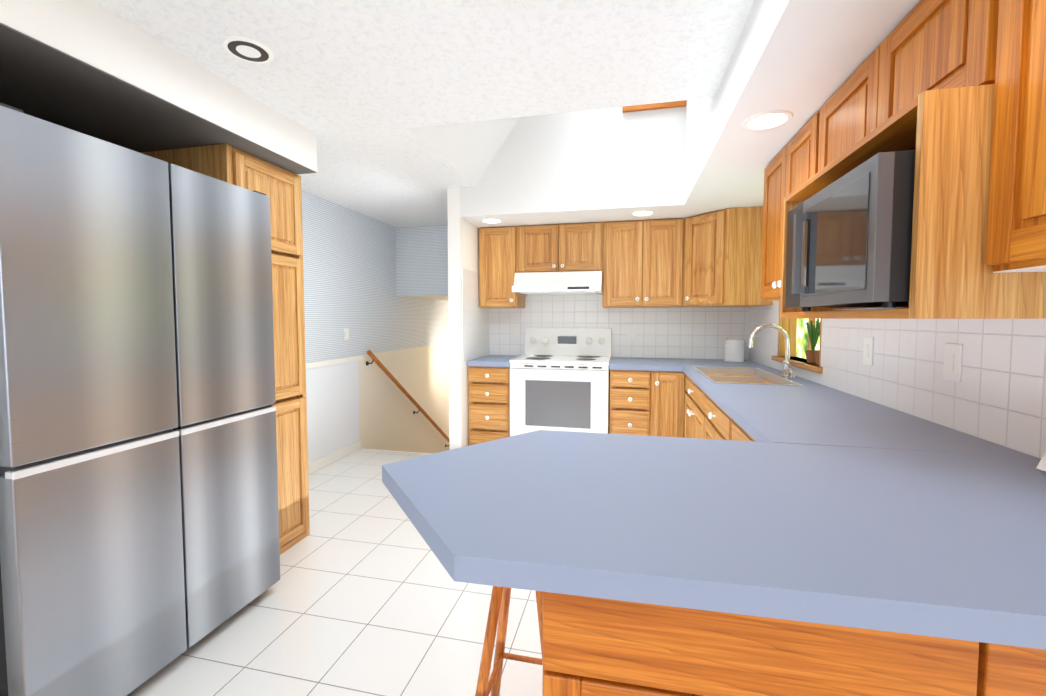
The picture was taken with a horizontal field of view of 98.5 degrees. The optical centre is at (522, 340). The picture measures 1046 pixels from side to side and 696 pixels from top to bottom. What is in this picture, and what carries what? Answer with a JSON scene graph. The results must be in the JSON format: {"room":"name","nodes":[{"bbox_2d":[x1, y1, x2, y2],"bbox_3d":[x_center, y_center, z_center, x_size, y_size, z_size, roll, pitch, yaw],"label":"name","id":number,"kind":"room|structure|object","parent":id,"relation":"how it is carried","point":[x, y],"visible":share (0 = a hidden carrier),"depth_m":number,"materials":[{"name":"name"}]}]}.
{"room":"kitchen","nodes":[
{"label":"kitchen","id":0,"kind":"room"},
{"bbox_2d":[0,23,316,173],"bbox_3d":[-1.680,-0.466,1.883,0.835,0.850,1.410,1,3,13],"label":"soffit underside","id":1,"kind":"structure","parent":0,"point":[41,80],"depth_m":1.68,"materials":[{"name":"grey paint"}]},
{"bbox_2d":[127,449,542,695],"bbox_3d":[-0.136,1.152,2.566,3.578,0.050,3.470,1,3,13],"label":"floor","id":2,"kind":"structure","parent":0,"point":[365,595],"depth_m":1.85,"materials":[{"name":"white tile"}]},
{"bbox_2d":[0,103,279,695],"bbox_3d":[-1.606,0.270,1.688,0.803,1.800,0.900,1,3,13],"label":"refrigerator","id":3,"kind":"object","parent":2,"relation":"on","point":[139,528],"visible":1,"depth_m":1.42,"materials":[{"name":"grey metal"}]},
{"bbox_2d":[141,144,309,553],"bbox_3d":[-1.621,0.111,2.405,0.720,2.045,0.485,1,3,13],"label":"pantry cabinet","id":4,"kind":"object","parent":2,"relation":"on","point":[280,187],"visible":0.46,"depth_m":2.39,"materials":[{"name":"brown wood"}]},
{"bbox_2d":[468,366,509,445],"bbox_3d":[-0.214,0.626,3.892,0.347,0.869,0.655,1,3,13],"label":"base cabinet","id":5,"kind":"object","parent":2,"relation":"on","point":[488,403],"visible":0.65,"depth_m":3.60,"materials":[{"name":"brown wood"}]},
{"bbox_2d":[467,355,519,366],"bbox_3d":[-0.208,0.170,3.887,0.350,0.040,0.624,1,3,13],"label":"countertop","id":6,"kind":"structure","parent":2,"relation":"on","point":[490,360],"depth_m":3.62,"materials":[{"name":"blue laminate"}]},
{"bbox_2d":[475,586,542,695],"bbox_3d":[0.003,0.882,1.293,0.290,0.623,0.290,1,3,13],"label":"stool","id":7,"kind":"object","parent":2,"relation":"on","point":[498,613],"visible":0.23,"depth_m":1.23,"materials":[{"name":"brown wood"}]},
{"bbox_2d":[509,328,611,435],"bbox_3d":[0.330,0.485,3.740,0.768,1.165,0.688,1,3,13],"label":"range","id":8,"kind":"object","parent":2,"relation":"on","point":[559,379],"visible":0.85,"depth_m":3.48,"materials":[{"name":"white metal"}]},
{"bbox_2d":[609,357,677,370],"bbox_3d":[0.954,0.184,3.608,0.498,0.040,0.649,1,3,13],"label":"countertop","id":9,"kind":"structure","parent":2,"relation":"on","point":[616,363],"depth_m":3.36,"materials":[{"name":"blue"}]},
{"bbox_2d":[609,370,686,437],"bbox_3d":[1.256,0.642,3.556,1.110,0.869,0.655,1,3,13],"label":"base cabinet","id":10,"kind":"object","parent":2,"relation":"on","point":[646,403],"visible":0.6,"depth_m":3.33,"materials":[{"name":"brown wood"}]},
{"bbox_2d":[382,427,949,638],"bbox_3d":[0.133,0.315,0.994,0.933,0.040,0.760,1,3,13],"label":"countertop","id":11,"kind":"structure","parent":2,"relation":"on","point":[760,490],"depth_m":0.74,"materials":[{"name":"blue"}]},
{"bbox_2d":[542,592,1045,695],"bbox_3d":[0.626,0.778,0.859,1.116,0.869,0.670,1,3,13],"label":"base cabinet","id":12,"kind":"object","parent":2,"relation":"on","point":[592,646],"visible":0.4,"depth_m":0.61,"materials":[{"name":"brown wood"}]},
{"bbox_2d":[670,358,1045,649],"bbox_3d":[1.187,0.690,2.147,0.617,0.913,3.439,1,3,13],"label":"countertop","id":13,"kind":"structure","parent":2,"relation":"on","point":[963,513],"depth_m":0.95,"materials":[{"name":"blue"}]},
{"bbox_2d":[724,338,744,361],"bbox_3d":[1.698,0.070,3.617,0.150,0.185,0.150,1,3,13],"label":"canister","id":14,"kind":"object","parent":13,"relation":"on","point":[734,349],"visible":1,"depth_m":3.56,"materials":[{"name":"white ceramic"}]},
{"bbox_2d":[748,324,794,378],"bbox_3d":[1.444,0.057,2.608,0.242,0.312,0.137,1,3,13],"label":"faucet","id":15,"kind":"object","parent":13,"relation":"on","point":[789,372],"visible":1,"depth_m":2.62,"materials":[{"name":"silver metal"}]},
{"bbox_2d":[1036,452,1045,471],"bbox_3d":[1.181,0.222,0.868,0.085,0.156,0.265,0,3,3],"label":"smart display","id":16,"kind":"object","parent":13,"relation":"on","point":[1041,465],"visible":0.95,"depth_m":1.00,"materials":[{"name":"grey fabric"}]},
{"bbox_2d":[301,190,449,462],"bbox_3d":[-1.586,0.707,4.452,0.100,3.850,6.340,1,3,13],"label":"wall","id":17,"kind":"structure","parent":0,"point":[349,264],"depth_m":4.40,"materials":[{"name":"paint"}]},
{"bbox_2d":[306,355,362,474],"bbox_3d":[-1.729,0.627,3.557,0.018,0.900,1.640,1,3,13],"label":"trim","id":18,"kind":"structure","parent":17,"relation":"attached to","point":[322,462],"depth_m":3.91,"materials":[{"name":"white wood"}]},
{"bbox_2d":[343,328,348,339],"bbox_3d":[-1.602,-0.060,4.089,0.012,0.100,0.080,1,3,13],"label":"light switch","id":19,"kind":"object","parent":17,"relation":"attached to","point":[345,334],"visible":1,"depth_m":4.08,"materials":[{"name":"white plastic"}]},
{"bbox_2d":[366,350,448,446],"bbox_3d":[-1.267,0.803,5.411,0.096,1.532,2.164,1,3,13],"label":"handrail","id":20,"kind":"object","parent":17,"relation":"attached to","point":[376,360],"visible":0.9,"depth_m":5.01,"materials":[{"name":"brown wood"}]},
{"bbox_2d":[361,448,433,453],"bbox_3d":[-0.659,1.846,5.807,1.130,1.760,3.200,1,3,13],"label":"stairs","id":21,"kind":"structure","parent":0,"point":[398,451],"depth_m":4.25,"materials":[{"name":"brown wood"}]},
{"bbox_2d":[396,225,447,295],"bbox_3d":[-0.837,-0.867,4.890,1.130,0.750,0.100,1,3,13],"label":"wall","id":22,"kind":"structure","parent":0,"point":[421,260],"depth_m":4.90,"materials":[{"name":"paint"}]},
{"bbox_2d":[91,0,753,226],"bbox_3d":[-0.607,-1.597,1.976,11.000,1.000,10.500,1,3,13],"label":"ceiling","id":23,"kind":"structure","parent":0,"point":[359,88],"depth_m":1.89,"materials":[{"name":"white paint"}]},
{"bbox_2d":[0,0,316,171],"bbox_3d":[-1.683,-0.990,1.858,0.830,0.200,1.410,1,3,13],"label":"soffit","id":24,"kind":"structure","parent":23,"relation":"attached to","point":[91,33],"depth_m":1.60,"materials":[{"name":"white paint"}]},
{"bbox_2d":[221,36,273,63],"bbox_3d":[-1.020,-1.077,1.676,0.168,0.006,0.168,1,3,13],"label":"recessed light","id":25,"kind":"object","parent":23,"relation":"in","point":[248,49],"visible":1,"depth_m":1.66,"materials":[{"name":"white"}]},
{"bbox_2d":[460,172,762,227],"bbox_3d":[0.696,-1.065,3.559,2.248,0.220,0.750,1,3,13],"label":"soffit","id":26,"kind":"structure","parent":23,"relation":"attached to","point":[613,199],"depth_m":3.28,"materials":[{"name":"white paint"}]},
{"bbox_2d":[481,218,502,222],"bbox_3d":[-0.248,-0.953,3.580,0.178,0.006,0.178,1,3,13],"label":"recessed light","id":27,"kind":"object","parent":26,"relation":"attached to","point":[490,220],"visible":0.94,"depth_m":3.55,"materials":[{"name":"white"}]},
{"bbox_2d":[630,210,654,215],"bbox_3d":[0.883,-0.940,3.322,0.178,0.006,0.178,1,3,13],"label":"recessed light","id":28,"kind":"object","parent":26,"relation":"attached to","point":[642,212],"visible":0.98,"depth_m":3.31,"materials":[{"name":"white"}]},
{"bbox_2d":[623,100,685,112],"bbox_3d":[0.896,-1.615,3.084,0.417,0.055,0.028,1,3,13],"label":"trim","id":29,"kind":"structure","parent":23,"relation":"attached to","point":[656,106],"depth_m":3.07,"materials":[{"name":"brown wood"}]},
{"bbox_2d":[684,0,920,204],"bbox_3d":[1.118,-0.975,1.751,0.618,0.220,2.590,1,3,13],"label":"soffit","id":30,"kind":"structure","parent":23,"relation":"attached to","point":[802,61],"depth_m":1.50,"materials":[{"name":"white paint"}]},
{"bbox_2d":[742,110,792,130],"bbox_3d":[0.958,-0.862,1.768,0.178,0.006,0.178,1,3,13],"label":"recessed light","id":31,"kind":"object","parent":30,"relation":"attached to","point":[767,120],"visible":1,"depth_m":1.76,"materials":[{"name":"white plastic"}]},
{"bbox_2d":[402,296,447,300],"bbox_3d":[-0.553,0.619,6.209,1.130,3.850,2.450,1,3,13],"label":"wall","id":32,"kind":"structure","parent":0,"point":[444,298],"depth_m":5.36,"materials":[{"name":"beige paint"}]},
{"bbox_2d":[447,187,478,449],"bbox_3d":[-0.106,0.660,5.405,0.100,3.850,3.820,1,3,13],"label":"wall","id":33,"kind":"structure","parent":0,"point":[463,243],"depth_m":3.52,"materials":[{"name":"white paint"}]},
{"bbox_2d":[462,268,489,361],"bbox_3d":[-0.393,-0.217,3.871,0.005,0.735,0.710,1,3,13],"label":"wall tile","id":34,"kind":"structure","parent":33,"relation":"attached to","point":[476,329],"depth_m":3.77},
{"bbox_3d":[0.840,-0.072,4.012,2.348,2.250,0.100,1,3,13],"label":"wall","id":35,"kind":"structure","parent":0,"visible":0},
{"bbox_2d":[479,226,526,307],"bbox_3d":[-0.149,-0.632,3.978,0.406,0.683,0.335,1,3,13],"label":"upper cabinet","id":36,"kind":"object","parent":35,"relation":"attached to","point":[502,250],"depth_m":3.82,"materials":[{"name":"brown wood"}]},
{"bbox_2d":[527,223,590,272],"bbox_3d":[0.329,-0.769,3.862,0.712,0.398,0.335,1,3,13],"label":"upper cabinet","id":37,"kind":"object","parent":35,"relation":"attached to","point":[552,247],"depth_m":3.70,"materials":[{"name":"brown wood"}]},
{"bbox_2d":[512,271,602,294],"bbox_3d":[0.311,-0.481,3.795,0.710,0.167,0.502,1,3,13],"label":"range hood","id":38,"kind":"object","parent":37,"relation":"attached to","point":[566,283],"visible":0.96,"depth_m":3.61,"materials":[{"name":"white metal"}]},
{"bbox_2d":[490,294,749,359],"bbox_3d":[0.781,-0.414,3.954,2.243,1.120,0.005,1,3,13],"label":"wall tile","id":39,"kind":"structure","parent":35,"relation":"attached to","point":[692,332],"depth_m":3.92,"materials":[{"name":"white tile"}]},
{"bbox_2d":[591,219,674,307],"bbox_3d":[0.969,-0.618,3.696,0.749,0.683,0.388,1,3,13],"label":"upper cabinet","id":40,"kind":"object","parent":35,"relation":"attached to","point":[636,259],"depth_m":3.57,"materials":[{"name":"brown wood"}]},
{"bbox_2d":[671,206,772,307],"bbox_3d":[1.496,-0.606,3.475,0.633,0.683,0.584,1,3,13],"label":"upper cabinet","id":41,"kind":"object","parent":35,"relation":"attached to","point":[712,259],"depth_m":3.23,"materials":[{"name":"brown wood"}]},
{"bbox_3d":[1.107,0.122,0.145,0.100,2.250,7.530,1,3,13],"label":"wall","id":42,"kind":"structure","parent":0,"visible":0},
{"bbox_2d":[771,301,822,372],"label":"window","id":43,"kind":"structure","parent":42,"relation":"in","point":[788,326],"depth_m":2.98,"materials":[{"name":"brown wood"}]},
{"bbox_2d":[805,319,819,365],"bbox_3d":[1.633,-0.007,2.487,0.088,0.272,0.287,1,3,13],"label":"potted plant","id":44,"kind":"object","parent":43,"relation":"on","point":[812,355],"visible":0.54,"depth_m":2.54,"materials":[{"name":"green plant"}]},
{"bbox_2d":[761,117,920,303],"bbox_3d":[1.315,-0.532,1.969,0.316,0.683,0.680,1,3,13],"label":"upper cabinet","id":45,"kind":"object","parent":42,"relation":"attached to","point":[786,179],"depth_m":1.97,"materials":[{"name":"brown wood"}]},
{"bbox_2d":[785,150,915,310],"bbox_3d":[0.999,-0.243,1.171,0.460,0.323,0.545,1,3,13],"label":"microwave oven","id":46,"kind":"object","parent":45,"relation":"in","point":[849,239],"visible":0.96,"depth_m":1.03,"materials":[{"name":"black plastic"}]},
{"bbox_2d":[833,308,897,309],"bbox_3d":[0.890,-0.074,1.042,0.230,0.001,0.200,1,3,13],"label":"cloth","id":47,"kind":"object","parent":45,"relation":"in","point":[865,308],"visible":0.36,"depth_m":1.03,"materials":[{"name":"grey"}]},
{"bbox_2d":[809,0,976,197],"bbox_3d":[1.148,-0.676,1.229,0.316,0.322,0.823,1,3,13],"label":"upper cabinet","id":48,"kind":"object","parent":42,"relation":"attached to","point":[952,93],"depth_m":1.07,"materials":[{"name":"brown wood"}]},
{"bbox_2d":[749,301,1045,458],"bbox_3d":[1.499,-0.320,2.077,0.005,1.120,3.340,1,3,13],"label":"wall tiles","id":49,"kind":"structure","parent":42,"relation":"attached to","point":[996,394],"depth_m":1.45,"materials":[{"name":"white tile"}]},
{"bbox_2d":[863,337,873,364],"bbox_3d":[1.444,0.042,1.887,0.009,0.115,0.072,1,3,13],"label":"electrical outlet","id":50,"kind":"object","parent":49,"relation":"attached to","point":[868,351],"visible":1,"depth_m":1.88,"materials":[{"name":"white plastic"}]},
{"bbox_2d":[943,343,962,381],"bbox_3d":[1.333,0.067,1.400,0.009,0.115,0.072,1,3,13],"label":"electrical outlet","id":51,"kind":"object","parent":49,"relation":"attached to","point":[952,370],"visible":1,"depth_m":1.39,"materials":[{"name":"white plastic"}]},
{"bbox_2d":[965,0,1045,279],"bbox_3d":[1.015,-0.467,0.658,0.316,0.683,0.367,1,3,13],"label":"upper cabinet","id":52,"kind":"object","parent":42,"relation":"attached to","point":[1007,240],"depth_m":0.83,"materials":[{"name":"brown wood"}]}
]}

